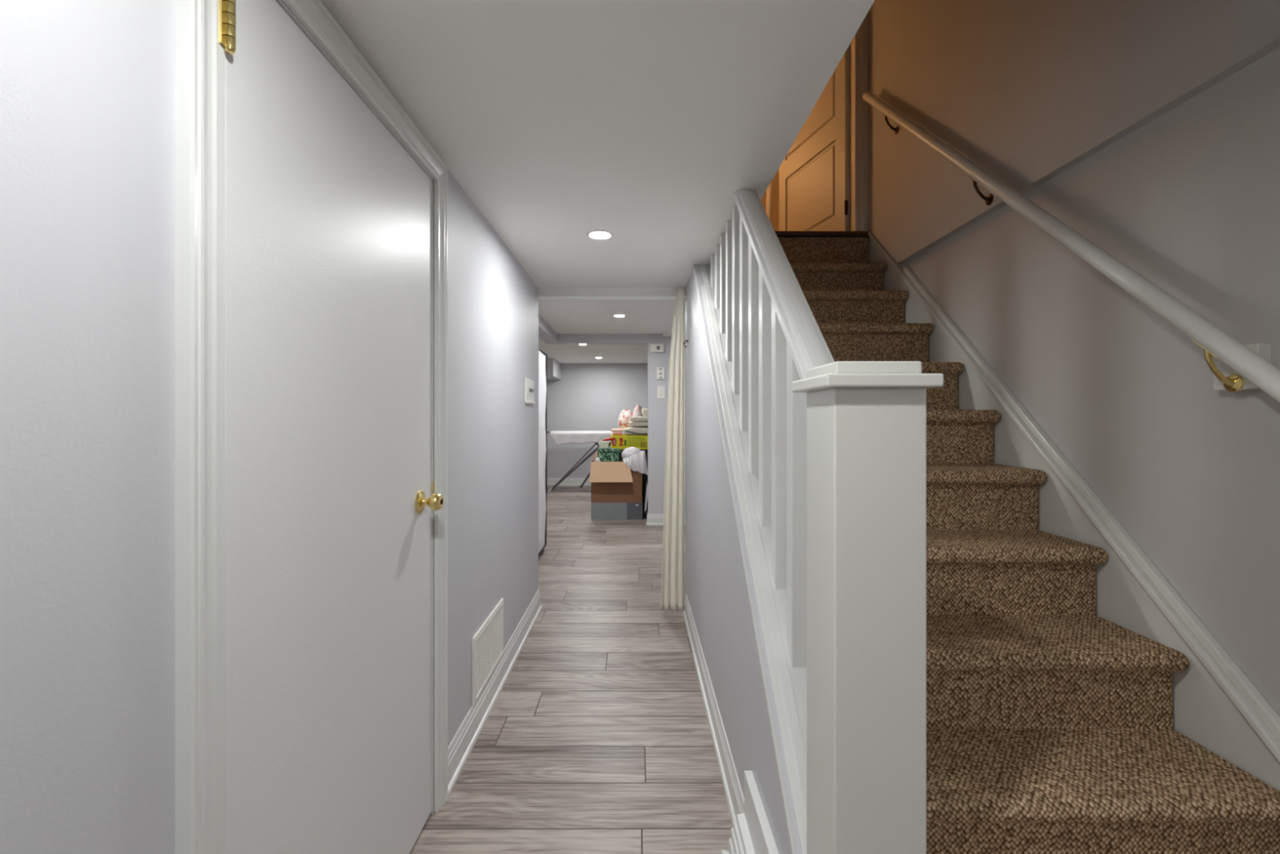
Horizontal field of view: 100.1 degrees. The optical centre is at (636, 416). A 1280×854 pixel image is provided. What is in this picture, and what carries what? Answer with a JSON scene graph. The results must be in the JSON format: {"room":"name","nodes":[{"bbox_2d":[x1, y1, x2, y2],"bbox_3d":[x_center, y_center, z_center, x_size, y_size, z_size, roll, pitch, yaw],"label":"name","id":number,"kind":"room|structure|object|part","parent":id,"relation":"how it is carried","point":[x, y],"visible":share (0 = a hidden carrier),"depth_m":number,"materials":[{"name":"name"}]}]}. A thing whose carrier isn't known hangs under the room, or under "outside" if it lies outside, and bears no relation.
{"room":"basement hallway","nodes":[
{"label":"basement hallway","id":0,"kind":"room"},
{"bbox_2d":[0,0,538,853],"bbox_3d":[-0.700,0.155,-0.255,0.120,2.190,7.490,0,0,0],"label":"wall","id":1,"kind":"structure","parent":0,"point":[87,87],"depth_m":0.65,"materials":[{"name":"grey paint"}]},
{"bbox_2d":[175,0,448,853],"bbox_3d":[-0.668,0.216,1.251,0.183,2.067,1.016,0,0,0],"label":"door","id":2,"kind":"structure","parent":1,"relation":"in","point":[312,242],"depth_m":1.05,"materials":[{"name":"white paint"}]},
{"bbox_3d":[-0.612,0.252,1.592,0.066,0.069,0.069,0,0,0],"label":"knob","id":3,"kind":"part","parent":2,"relation":"part of","materials":[{"name":"gold metal"}]},
{"bbox_3d":[-0.644,0.240,1.689,0.005,0.070,0.011,0,0,0],"label":"latch plate","id":4,"kind":"part","parent":2,"relation":"part of","materials":[{"name":"gold metal"}]},
{"bbox_2d":[471,598,503,706],"bbox_3d":[-0.633,0.990,2.309,0.012,0.264,0.462,0,0,0],"label":"air vent","id":5,"kind":"object","parent":1,"relation":"in","point":[487,643],"visible":1,"depth_m":2.25,"materials":[{"name":"white plastic"}]},
{"bbox_2d":[448,588,542,797],"bbox_3d":[-0.689,1.185,2.635,0.142,0.130,1.755,0,0,0],"label":"baseboard","id":6,"kind":"structure","parent":1,"relation":"attached to","point":[460,747],"depth_m":2.24,"materials":[{"name":"white wood"}]},
{"bbox_2d":[524,377,535,404],"bbox_3d":[-0.629,-0.147,3.114,0.022,0.140,0.286,0,0,0],"label":"light switch","id":7,"kind":"object","parent":1,"relation":"attached to","point":[529,384],"visible":1,"depth_m":3.08,"materials":[{"name":"white plastic"}]},
{"bbox_3d":[-0.632,-0.156,3.185,0.002,0.068,0.170,0,0,0],"label":"switch panel","id":8,"kind":"part","parent":7,"relation":"part of","materials":[{"name":"white plastic"}]},
{"bbox_2d":[538,315,556,342],"bbox_3d":[-0.991,-0.922,4.885,0.138,0.125,2.630,0,0,0],"label":"trim","id":9,"kind":"structure","parent":1,"relation":"attached to","point":[547,334],"depth_m":5.63,"materials":[{"name":"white paint"}]},
{"bbox_2d":[546,357,560,379],"bbox_3d":[-2.345,-0.835,9.385,1.910,0.300,0.930,0,0,0],"label":"box","id":10,"kind":"object","parent":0,"point":[553,366],"visible":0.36,"depth_m":9.07,"materials":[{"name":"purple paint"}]},
{"bbox_2d":[409,484,733,853],"bbox_3d":[-0.250,1.251,2.951,6.100,0.002,14.042,0,0,0],"label":"floor","id":11,"kind":"structure","parent":0,"point":[597,739],"depth_m":2.14,"materials":[{"name":"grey wood"}]},
{"bbox_2d":[538,348,546,555],"bbox_3d":[-1.145,0.329,4.556,0.609,1.843,1.012,0,0,0],"label":"wardrobe","id":12,"kind":"object","parent":11,"relation":"on","point":[542,356],"visible":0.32,"depth_m":4.88,"materials":[{"name":"white wood"}]},
{"bbox_2d":[546,431,610,490],"bbox_3d":[-0.774,0.749,9.138,1.664,1.007,0.456,0,0,0],"label":"ironing board","id":13,"kind":"object","parent":11,"relation":"on","point":[571,470],"visible":0.33,"depth_m":9.18,"materials":[{"name":"black metal"}]},
{"bbox_3d":[-1.000,0.771,9.075,0.918,0.949,0.024,0,0,-3],"label":"leg","id":14,"kind":"part","parent":13,"relation":"part of","materials":[{"name":"grey metal"}]},
{"bbox_3d":[-0.882,0.765,9.199,1.193,0.975,0.056,0,0,9],"label":"leg","id":15,"kind":"part","parent":13,"relation":"part of","materials":[{"name":"grey metal"}]},
{"bbox_2d":[550,431,624,447],"bbox_3d":[-0.726,0.370,9.086,1.430,0.260,0.427,0,0,0],"label":"cloth","id":16,"kind":"object","parent":13,"relation":"on","point":[560,437],"visible":0.68,"depth_m":8.89,"materials":[{"name":"white fabric"}]},
{"bbox_3d":[-0.665,0.762,9.275,0.657,0.952,0.181,0,0,0],"label":"leg","id":17,"kind":"part","parent":13,"relation":"part of","materials":[{"name":"grey metal"}]},
{"bbox_2d":[589,450,642,519],"bbox_3d":[-0.251,0.847,6.732,0.641,0.807,0.635,0,0,0],"label":"cardboard box","id":18,"kind":"object","parent":11,"relation":"on","point":[616,490],"visible":0.85,"depth_m":6.54,"materials":[{"name":"brown cardboard"}]},
{"bbox_2d":[593,453,597,461],"bbox_3d":[-0.511,0.518,6.650,0.058,0.149,0.048,0,0,0],"label":"strap","id":19,"kind":"object","parent":18,"relation":"attached to","point":[595,456],"visible":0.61,"depth_m":6.63,"materials":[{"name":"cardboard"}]},
{"bbox_2d":[621,446,648,475],"bbox_3d":[-0.028,0.541,6.634,0.327,0.336,0.305,0,0,0],"label":"cloth","id":20,"kind":"object","parent":18,"relation":"on","point":[634,458],"visible":1,"depth_m":6.52,"materials":[{"name":"fabric"}]},
{"bbox_2d":[640,448,648,511],"bbox_3d":[0.090,0.840,7.438,0.860,0.821,0.725,0,0,0],"label":"crate","id":21,"kind":"object","parent":11,"relation":"on","point":[645,477],"visible":0.03,"depth_m":7.10,"materials":[{"name":"black plastic"}]},
{"bbox_2d":[602,434,648,448],"bbox_3d":[-0.127,0.336,7.365,0.652,0.184,0.690,0,0,0],"label":"food box","id":22,"kind":"object","parent":21,"relation":"on","point":[621,442],"depth_m":7.09,"materials":[{"name":"yellow cardboard"}]},
{"bbox_3d":[-0.375,0.297,7.056,0.150,0.043,0.052,0,0,-8],"label":"red cloth strip","id":23,"kind":"part","parent":22,"relation":"part of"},
{"bbox_2d":[612,432,622,435],"bbox_3d":[-0.256,0.229,7.230,0.131,0.030,0.252,0,0,0],"label":"cloth","id":24,"kind":"object","parent":22,"relation":"on","point":[613,433],"visible":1,"depth_m":7.11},
{"bbox_2d":[611,428,623,432],"bbox_3d":[-0.261,0.183,7.240,0.161,0.054,0.248,0,0,0],"label":"cloth","id":25,"kind":"object","parent":24,"relation":"on","point":[613,430],"visible":1,"depth_m":7.12,"materials":[{"name":"beige fabric"}]},
{"bbox_2d":[617,408,632,429],"bbox_3d":[-0.139,0.059,7.522,0.248,0.334,0.226,0,0,0],"label":"bundle","id":26,"kind":"object","parent":22,"relation":"on","point":[624,417],"visible":0.62,"depth_m":7.44,"materials":[{"name":"white fabric"}]},
{"bbox_2d":[623,426,648,435],"bbox_3d":[0.000,0.188,7.176,0.338,0.111,0.260,0,0,0],"label":"folded towel","id":27,"kind":"object","parent":22,"relation":"on","point":[628,430],"visible":0.85,"depth_m":7.06,"materials":[{"name":"fabric"}]},
{"bbox_2d":[628,416,648,426],"bbox_3d":[0.026,0.061,7.196,0.266,0.141,0.221,0,0,0],"label":"bath towel","id":28,"kind":"object","parent":27,"relation":"on","point":[636,420],"visible":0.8,"depth_m":7.09,"materials":[{"name":"beige fabric"}]},
{"bbox_3d":[-0.006,0.329,7.089,0.231,0.129,0.002,0,0,0],"label":"olive panel","id":29,"kind":"part","parent":22,"relation":"part of","materials":[{"name":"yellow cardboard"}]},
{"bbox_2d":[630,404,643,426],"bbox_3d":[-0.008,0.040,7.383,0.197,0.421,0.132,0,0,0],"label":"bag","id":30,"kind":"object","parent":22,"relation":"on","point":[637,411],"visible":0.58,"depth_m":7.33,"materials":[{"name":"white plastic"}]},
{"bbox_2d":[641,408,648,417],"bbox_3d":[0.127,0.059,7.655,0.110,0.370,0.070,0,0,0],"label":"cushion","id":31,"kind":"object","parent":22,"relation":"on","point":[644,411],"visible":0.27,"depth_m":7.62,"materials":[{"name":"beige fabric"}]},
{"bbox_2d":[643,506,648,518],"bbox_3d":[0.122,1.206,6.790,0.075,0.089,0.420,0,0,0],"label":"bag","id":32,"kind":"object","parent":11,"relation":"on","point":[645,513],"visible":0.51,"depth_m":6.59,"materials":[{"name":"plastic"}]},
{"bbox_2d":[644,480,648,511],"bbox_3d":[0.124,0.995,6.775,0.059,0.330,0.350,0,0,0],"label":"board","id":33,"kind":"object","parent":32,"relation":"on","point":[646,483],"visible":0.8,"depth_m":6.60,"materials":[{"name":"white wood"}]},
{"bbox_2d":[693,189,943,853],"bbox_3d":[0.407,0.181,1.921,0.193,2.137,2.090,0,0,0],"label":"balustrade","id":34,"kind":"object","parent":11,"relation":"on","point":[828,456],"visible":0.98,"depth_m":0.94,"materials":[{"name":"white wood"}]},
{"bbox_3d":[0.321,0.105,1.933,0.018,1.888,2.066,0,0,0],"label":"edge moulding","id":35,"kind":"part","parent":34,"relation":"part of","materials":[{"name":"white wood"}]},
{"bbox_3d":[0.406,-0.418,1.538,0.084,0.937,0.985,0,0,0],"label":"handrail","id":36,"kind":"part","parent":34,"relation":"part of","materials":[{"name":"white wood"}]},
{"bbox_3d":[0.408,0.600,0.972,0.155,1.300,0.153,0,0,0],"label":"newel post","id":37,"kind":"part","parent":34,"relation":"part of","materials":[{"name":"white wood"}]},
{"bbox_2d":[774,231,1279,853],"bbox_3d":[0.933,0.079,2.091,0.894,2.342,2.439,0,0,0],"label":"staircase","id":38,"kind":"structure","parent":11,"relation":"on","point":[1050,730],"depth_m":1.37,"materials":[{"name":"brown carpet"}]},
{"bbox_3d":[-0.243,0.918,6.789,0.602,0.641,0.438,0,0,0],"label":"blanket","id":39,"kind":"object","parent":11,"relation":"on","visible":0},
{"bbox_2d":[597,448,619,461],"bbox_3d":[-0.359,0.495,6.770,0.270,0.190,0.144,0,0,0],"label":"patterned box","id":40,"kind":"object","parent":39,"relation":"on","point":[610,454],"visible":0.76,"depth_m":6.72,"materials":[{"name":"green cardboard"}]},
{"bbox_2d":[599,440,608,448],"bbox_3d":[-0.417,0.354,6.785,0.116,0.090,0.090,0,0,0],"label":"carton","id":41,"kind":"object","parent":40,"relation":"on","point":[602,444],"visible":1,"depth_m":6.74,"materials":[{"name":"white cardboard"}]},
{"bbox_3d":[-0.359,0.415,6.770,0.270,0.030,0.144,0,0,0],"label":"lid","id":42,"kind":"part","parent":40,"relation":"part of","materials":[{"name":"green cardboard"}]},
{"bbox_2d":[618,448,624,460],"bbox_3d":[-0.180,0.487,6.930,0.198,0.147,0.110,0,0,0],"label":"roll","id":43,"kind":"object","parent":39,"relation":"on","point":[620,451],"visible":0.3,"depth_m":6.90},
{"bbox_2d":[546,363,648,477],"bbox_3d":[-0.650,0.130,9.900,5.300,2.240,0.100,0,0,0],"label":"wall","id":44,"kind":"structure","parent":0,"point":[587,397],"depth_m":9.85,"materials":[{"name":"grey paint"}]},
{"bbox_2d":[546,477,591,484],"bbox_3d":[-0.650,1.185,9.839,5.300,0.130,0.022,0,0,0],"label":"baseboard","id":45,"kind":"structure","parent":44,"relation":"attached to","point":[550,481],"depth_m":9.84,"materials":[{"name":"white wood"}]},
{"bbox_2d":[320,0,875,287],"bbox_3d":[1.030,-0.955,-0.265,3.340,0.230,7.470,0,0,0],"label":"ceiling","id":46,"kind":"structure","parent":0,"point":[639,122],"depth_m":1.44,"materials":[{"name":"paint"}]},
{"bbox_2d":[586,230,613,239],"bbox_3d":[-0.170,-0.837,2.470,0.126,0.006,0.126,0,0,0],"label":"recessed light","id":47,"kind":"object","parent":46,"relation":"in","point":[593,234],"visible":1,"depth_m":2.46,"materials":[{"name":"white glass"}]},
{"bbox_2d":[538,299,675,363],"bbox_3d":[-0.650,-0.981,6.760,5.300,0.038,6.380,0,0,0],"label":"ceiling","id":48,"kind":"structure","parent":0,"point":[563,316],"depth_m":5.48,"materials":[{"name":"paint"}]},
{"bbox_2d":[546,333,671,344],"bbox_3d":[0.020,-0.922,6.270,2.160,0.125,0.140,0,0,0],"label":"beam","id":49,"kind":"structure","parent":48,"relation":"attached to","point":[562,339],"depth_m":6.20,"materials":[{"name":"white paint"}]},
{"bbox_2d":[662,332,671,336],"bbox_3d":[0.348,-0.974,6.140,0.100,0.090,0.120,0,0,0],"label":"sensor","id":50,"kind":"object","parent":49,"relation":"attached to","point":[664,334],"visible":0.48,"depth_m":6.08,"materials":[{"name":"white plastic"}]},
{"bbox_2d":[613,314,626,317],"bbox_3d":[-0.165,-0.959,5.090,0.126,0.006,0.126,0,0,0],"label":"recessed light","id":51,"kind":"object","parent":48,"relation":"in","point":[615,315],"visible":1,"depth_m":5.07,"materials":[{"name":"white glass"}]},
{"bbox_2d":[537,287,685,295],"bbox_3d":[-0.163,-0.925,3.520,0.955,0.290,0.100,0,0,0],"label":"wall header","id":52,"kind":"structure","parent":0,"point":[541,291],"depth_m":3.47,"materials":[{"name":"paint"}]},
{"bbox_2d":[648,342,684,513],"bbox_3d":[0.615,0.195,6.260,0.970,2.110,0.120,0,0,0],"label":"wall partition","id":53,"kind":"structure","parent":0,"point":[657,407],"depth_m":6.20,"materials":[{"name":"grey paint"}]},
{"bbox_2d":[650,343,663,352],"bbox_3d":[0.234,-0.793,6.172,0.153,0.097,0.056,0,0,0],"label":"door chime","id":54,"kind":"object","parent":53,"relation":"attached to","point":[655,348],"visible":1,"depth_m":6.15,"materials":[{"name":"white plastic"}]},
{"bbox_2d":[656,367,664,379],"bbox_3d":[0.275,-0.504,6.187,0.097,0.139,0.026,0,0,0],"label":"light switch","id":55,"kind":"object","parent":53,"relation":"attached to","point":[660,371],"visible":1,"depth_m":6.18,"materials":[{"name":"white plastic"}]},
{"bbox_2d":[657,386,664,398],"bbox_3d":[0.280,-0.285,6.194,0.088,0.143,0.013,0,0,0],"label":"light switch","id":56,"kind":"object","parent":53,"relation":"attached to","point":[660,389],"visible":1,"depth_m":6.19,"materials":[{"name":"white plastic"}]},
{"bbox_2d":[645,511,684,525],"bbox_3d":[0.554,1.185,6.249,0.892,0.130,0.142,0,0,0],"label":"baseboard","id":57,"kind":"structure","parent":53,"relation":"attached to","point":[652,519],"depth_m":6.19,"materials":[{"name":"white wood"}]},
{"bbox_2d":[684,283,687,596],"bbox_3d":[0.855,0.100,3.425,1.080,2.300,0.130,0,0,0],"label":"wall","id":58,"kind":"structure","parent":0,"point":[686,301],"depth_m":3.42,"materials":[{"name":"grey paint"}]},
{"bbox_2d":[535,294,686,300],"bbox_3d":[-0.163,-0.762,3.420,0.955,0.040,0.040,0,0,0],"label":"curtain rod","id":59,"kind":"object","parent":58,"relation":"attached to","point":[538,297],"visible":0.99,"depth_m":3.41,"materials":[{"name":"white metal"}]},
{"bbox_3d":[-0.162,-0.762,3.420,0.948,0.029,0.029,0,0,0],"label":"rod","id":60,"kind":"part","parent":59,"relation":"part of","materials":[{"name":"white metal"}]},
{"bbox_2d":[660,287,684,610],"bbox_3d":[0.227,0.201,3.404,0.158,2.042,0.046,0,0,0],"label":"curtain","id":61,"kind":"object","parent":59,"relation":"hanging from","point":[673,557],"visible":1,"depth_m":3.39,"materials":[{"name":"beige fabric"}]},
{"bbox_2d":[687,264,801,853],"bbox_3d":[0.400,0.205,1.980,0.169,2.089,2.760,0,0,0],"label":"wall","id":62,"kind":"structure","parent":0,"point":[717,596],"depth_m":1.94,"materials":[{"name":"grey paint"}]},
{"bbox_2d":[683,593,755,853],"bbox_3d":[0.273,1.165,2.000,0.084,0.170,2.800,0,0,0],"label":"baseboard","id":63,"kind":"structure","parent":62,"relation":"attached to","point":[731,785],"depth_m":1.89,"materials":[{"name":"white wood"}]},
{"bbox_2d":[744,770,778,853],"bbox_3d":[0.304,1.107,1.032,0.022,0.285,0.865,0,0,0],"label":"trim","id":64,"kind":"structure","parent":62,"relation":"attached to","point":[763,842],"depth_m":1.33,"materials":[{"name":"white wood"}]},
{"bbox_2d":[760,168,778,231],"bbox_3d":[-0.150,-2.320,6.300,4.900,2.460,0.600,0,0,0],"label":"wall","id":65,"kind":"structure","parent":0,"point":[775,182],"depth_m":6.00,"materials":[{"name":"paint"}]},
{"bbox_2d":[868,0,1279,715],"bbox_3d":[1.438,-1.150,1.550,0.155,4.800,3.700,0,0,0],"label":"wall","id":66,"kind":"structure","parent":0,"point":[1188,200],"depth_m":1.52,"materials":[{"name":"grey paint"}]},
{"bbox_2d":[862,91,1279,402],"bbox_3d":[1.338,-0.568,1.643,0.114,2.543,2.818,0,0,0],"label":"wall handrail","id":67,"kind":"object","parent":66,"relation":"attached to","point":[1235,366],"visible":1,"depth_m":1.37,"materials":[{"name":"white wood"}]},
{"bbox_2d":[867,229,1279,791],"bbox_3d":[1.375,0.007,1.940,0.041,2.486,2.780,0,0,0],"label":"skirt","id":68,"kind":"object","parent":66,"relation":"attached to","point":[1216,706],"visible":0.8,"depth_m":1.52,"materials":[{"name":"white wood"}]},
{"bbox_3d":[-0.150,-1.044,4.900,4.900,0.089,3.400,0,0,0],"label":"floor","id":69,"kind":"structure","parent":0,"visible":0},
{"bbox_2d":[765,182,771,223],"bbox_3d":[1.036,-1.536,4.237,0.075,0.888,0.422,0,0,5],"label":"hanging cloth","id":70,"kind":"object","parent":69,"relation":"on","point":[768,203],"visible":0.28,"depth_m":4.15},
{"bbox_3d":[-0.150,-2.320,3.225,4.900,2.460,0.110,0,0,0],"label":"wall","id":71,"kind":"structure","parent":0,"visible":0},
{"bbox_2d":[778,12,868,231],"bbox_3d":[1.197,-2.145,3.570,0.069,2.105,0.900,0,0,-18],"label":"door","id":72,"kind":"structure","parent":71,"relation":"in","point":[824,175],"depth_m":3.37,"materials":[{"name":"paint"}]},
{"bbox_3d":[1.332,-2.145,3.159,0.057,2.105,0.022,0,0,0],"label":"casing","id":73,"kind":"part","parent":72,"relation":"part of","materials":[{"name":"paint"}]}
]}

